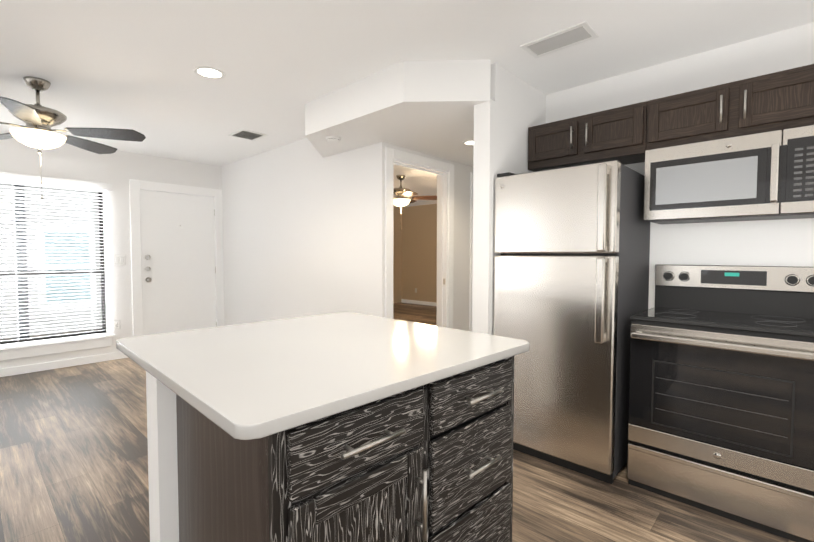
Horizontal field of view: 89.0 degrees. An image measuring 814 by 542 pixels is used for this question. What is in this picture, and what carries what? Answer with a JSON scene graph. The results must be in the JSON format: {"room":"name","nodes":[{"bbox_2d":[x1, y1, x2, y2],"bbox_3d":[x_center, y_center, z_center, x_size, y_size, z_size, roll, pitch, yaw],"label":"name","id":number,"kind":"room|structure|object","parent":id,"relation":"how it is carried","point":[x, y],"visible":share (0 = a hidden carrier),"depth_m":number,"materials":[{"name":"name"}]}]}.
{"room":"kitchen","nodes":[
{"label":"kitchen","id":0,"kind":"room"},
{"bbox_2d":[0,132,221,368],"bbox_3d":[-4.663,-0.135,3.591,0.150,2.440,6.270,2,3,43],"label":"wall","id":1,"kind":"structure","parent":0,"point":[118,169],"depth_m":4.82,"materials":[{"name":"white paint"}]},
{"bbox_2d":[0,183,114,360],"bbox_3d":[-4.006,-0.023,4.251,0.175,1.835,1.625,2,3,43],"label":"window","id":2,"kind":"structure","parent":1,"relation":"in","point":[95,292],"depth_m":4.49,"materials":[{"name":"grey"}]},
{"bbox_2d":[0,172,112,346],"bbox_3d":[-3.973,-0.114,4.247,0.095,1.743,1.610,2,3,43],"label":"window blinds","id":3,"kind":"object","parent":2,"relation":"attached to","point":[35,181],"visible":1,"depth_m":4.42,"materials":[{"name":"white plastic"}]},
{"bbox_2d":[0,352,128,376],"bbox_3d":[-5.020,1.061,3.139,0.014,0.085,5.055,2,3,43],"label":"baseboard","id":4,"kind":"structure","parent":1,"relation":"attached to","point":[18,370],"depth_m":4.48,"materials":[{"name":"white paint"}]},
{"bbox_2d":[113,320,119,329],"bbox_3d":[-3.401,0.632,4.857,0.009,0.114,0.070,2,3,43],"label":"outlet","id":5,"kind":"object","parent":1,"relation":"attached to","point":[116,324],"visible":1,"depth_m":4.85,"materials":[{"name":"white plastic"}]},
{"bbox_2d":[114,255,125,264],"bbox_3d":[-3.369,-0.129,4.860,0.010,0.116,0.116,2,3,43],"label":"switch plate","id":6,"kind":"object","parent":1,"relation":"attached to","point":[119,259],"visible":1,"depth_m":4.86,"materials":[{"name":"white plastic"}]},
{"bbox_2d":[129,179,223,336],"bbox_3d":[-2.971,-0.044,5.394,0.168,2.120,1.089,2,3,43],"label":"door frame","id":7,"kind":"structure","parent":1,"relation":"attached to","point":[136,187],"depth_m":5.04,"materials":[{"name":"white paint"}]},
{"bbox_2d":[140,190,216,334],"bbox_3d":[-2.933,0.006,5.376,0.074,1.997,0.890,2,3,43],"label":"entry door","id":8,"kind":"structure","parent":1,"relation":"in","point":[178,261],"depth_m":5.33,"materials":[{"name":"white paint"}]},
{"bbox_2d":[221,138,372,325],"bbox_3d":[-1.967,-0.198,5.281,4.680,2.440,0.124,2,3,43],"label":"wall","id":9,"kind":"structure","parent":0,"point":[298,228],"depth_m":4.45,"materials":[{"name":"white paint"}]},
{"bbox_2d":[0,302,793,541],"bbox_3d":[-0.526,1.150,3.421,11.400,0.100,11.600,2,3,43],"label":"floor","id":10,"kind":"structure","parent":0,"point":[73,453],"depth_m":2.23,"materials":[{"name":"wood"}]},
{"bbox_2d":[116,312,529,541],"bbox_3d":[-0.313,0.717,1.562,1.090,0.915,1.166,-2,3,-45],"label":"kitchen island","id":11,"kind":"object","parent":10,"relation":"on","point":[344,427],"visible":1,"depth_m":1.16,"materials":[{"name":"white stone"}]},
{"bbox_2d":[493,160,649,483],"bbox_3d":[1.034,0.261,2.636,0.720,1.744,0.766,2,3,43],"label":"refrigerator","id":12,"kind":"object","parent":10,"relation":"on","point":[571,270],"visible":0.9,"depth_m":2.34,"materials":[{"name":"grey metal"}]},
{"bbox_2d":[627,264,813,541],"bbox_3d":[1.656,0.565,2.150,0.780,1.178,0.680,2,3,43],"label":"range","id":13,"kind":"object","parent":10,"relation":"on","point":[721,400],"visible":1,"depth_m":1.99,"materials":[{"name":"silver metal"}]},
{"bbox_2d":[393,206,401,302],"bbox_3d":[-1.940,-0.341,8.844,0.150,2.440,5.130,2,3,43],"label":"wall","id":14,"kind":"structure","parent":0,"point":[397,212],"depth_m":10.55,"materials":[{"name":"beige paint"}]},
{"bbox_2d":[305,60,490,166],"bbox_3d":[0.415,-1.247,3.955,2.049,0.270,2.600,2,3,43],"label":"ceiling","id":15,"kind":"structure","parent":0,"point":[425,107],"depth_m":2.89,"materials":[{"name":"white paint"}]},
{"bbox_2d":[326,136,340,142],"bbox_3d":[-0.602,-1.072,3.393,0.124,0.037,0.124,2,3,43],"label":"smoke detector","id":16,"kind":"object","parent":15,"relation":"attached to","point":[333,139],"visible":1,"depth_m":3.35,"materials":[{"name":"white plastic"}]},
{"bbox_2d":[462,140,473,145],"bbox_3d":[0.554,-1.090,3.531,0.164,0.008,0.164,2,3,43],"label":"recessed light","id":17,"kind":"object","parent":15,"relation":"in","point":[469,142],"visible":0.56,"depth_m":3.53,"materials":[{"name":"white plastic"}]},
{"bbox_2d":[0,0,813,206],"bbox_3d":[-0.522,-1.388,3.320,11.400,0.100,11.600,2,3,43],"label":"ceiling","id":18,"kind":"structure","parent":0,"point":[132,64],"depth_m":2.43,"materials":[{"name":"white paint"}]},
{"bbox_2d":[0,76,145,198],"bbox_3d":[-2.600,-0.913,2.860,1.267,0.819,1.224,2,3,43],"label":"room ceiling fan","id":19,"kind":"object","parent":18,"relation":"hanging from","point":[36,131],"visible":1,"depth_m":2.88,"materials":[{"name":"silver metal"}]},
{"bbox_2d":[193,66,225,78],"bbox_3d":[-1.309,-1.312,2.751,0.194,0.008,0.194,2,3,43],"label":"recessed light","id":20,"kind":"object","parent":18,"relation":"in","point":[208,72],"visible":0.98,"depth_m":2.74,"materials":[{"name":"white plastic"}]},
{"bbox_2d":[228,129,267,140],"bbox_3d":[-1.609,-1.370,4.186,0.310,0.008,0.270,2,3,43],"label":"ceiling vent","id":21,"kind":"object","parent":18,"relation":"in","point":[247,134],"visible":1,"depth_m":4.18,"materials":[{"name":"white plastic"}]},
{"bbox_2d":[393,175,436,228],"bbox_3d":[-0.132,-1.049,6.365,1.170,0.819,1.184,2,3,43],"label":"ceiling fan","id":22,"kind":"object","parent":18,"relation":"hanging from","point":[403,195],"visible":0.88,"depth_m":6.28,"materials":[{"name":"silver metal"}]},
{"bbox_2d":[520,21,598,57],"bbox_3d":[0.853,-1.292,2.333,0.370,0.008,0.200,2,3,43],"label":"ceiling vent","id":23,"kind":"object","parent":18,"relation":"in","point":[579,33],"visible":1,"depth_m":2.32,"materials":[{"name":"white plastic"}]},
{"bbox_2d":[402,204,436,302],"bbox_3d":[1.606,-0.346,9.123,4.950,2.440,0.120,2,3,43],"label":"wall","id":24,"kind":"structure","parent":0,"point":[419,247],"depth_m":10.24,"materials":[{"name":"beige paint"}]},
{"bbox_2d":[401,299,436,305],"bbox_3d":[1.565,0.832,9.114,4.670,0.085,0.014,2,3,43],"label":"baseboard","id":25,"kind":"structure","parent":24,"relation":"attached to","point":[402,300],"depth_m":10.28,"materials":[{"name":"white paint"}]},
{"bbox_2d":[373,142,472,330],"bbox_3d":[1.535,-0.202,5.516,0.124,2.440,5.250,2,3,43],"label":"wall","id":26,"kind":"structure","parent":0,"point":[461,283],"depth_m":4.31,"materials":[{"name":"white paint"}]},
{"bbox_2d":[385,147,453,328],"bbox_3d":[0.095,0.000,3.981,0.157,2.155,0.970,2,3,43],"label":"door frame","id":27,"kind":"structure","parent":26,"relation":"attached to","point":[443,171],"depth_m":4.20,"materials":[{"name":"white paint"}]},
{"bbox_2d":[469,172,472,331],"bbox_3d":[0.960,-0.013,4.788,0.036,2.120,0.770,2,3,43],"label":"door frame","id":28,"kind":"structure","parent":26,"relation":"in","point":[471,246],"depth_m":4.51,"materials":[{"name":"white paint"}]},
{"bbox_2d":[472,63,545,334],"bbox_3d":[1.279,-0.122,3.513,0.120,2.440,2.370,2,3,43],"label":"wall","id":29,"kind":"structure","parent":0,"point":[510,112],"depth_m":2.66,"materials":[{"name":"white paint"}]},
{"bbox_2d":[546,22,813,309],"bbox_3d":[2.702,-0.047,1.712,4.420,2.440,0.120,2,3,43],"label":"wall","id":30,"kind":"structure","parent":0,"point":[785,242],"depth_m":2.44,"materials":[{"name":"white paint"}]},
{"bbox_2d":[528,104,639,171],"bbox_3d":[1.243,-0.858,2.754,0.811,0.296,0.302,2,3,43],"label":"upper cabinet","id":31,"kind":"object","parent":30,"relation":"attached to","point":[602,136],"depth_m":2.68,"materials":[{"name":"brown wood"}]},
{"bbox_2d":[628,64,813,162],"bbox_3d":[1.761,-0.838,2.270,0.871,0.296,0.302,2,3,43],"label":"upper cabinet","id":32,"kind":"object","parent":30,"relation":"attached to","point":[632,133],"depth_m":2.16,"materials":[{"name":"brown wood"}]},
{"bbox_2d":[643,125,813,223],"bbox_3d":[1.751,-0.479,2.211,0.795,0.404,0.419,2,3,43],"label":"microwave","id":33,"kind":"object","parent":32,"relation":"attached to","point":[762,176],"visible":1,"depth_m":2.10,"materials":[{"name":"grey metal"}]}
]}

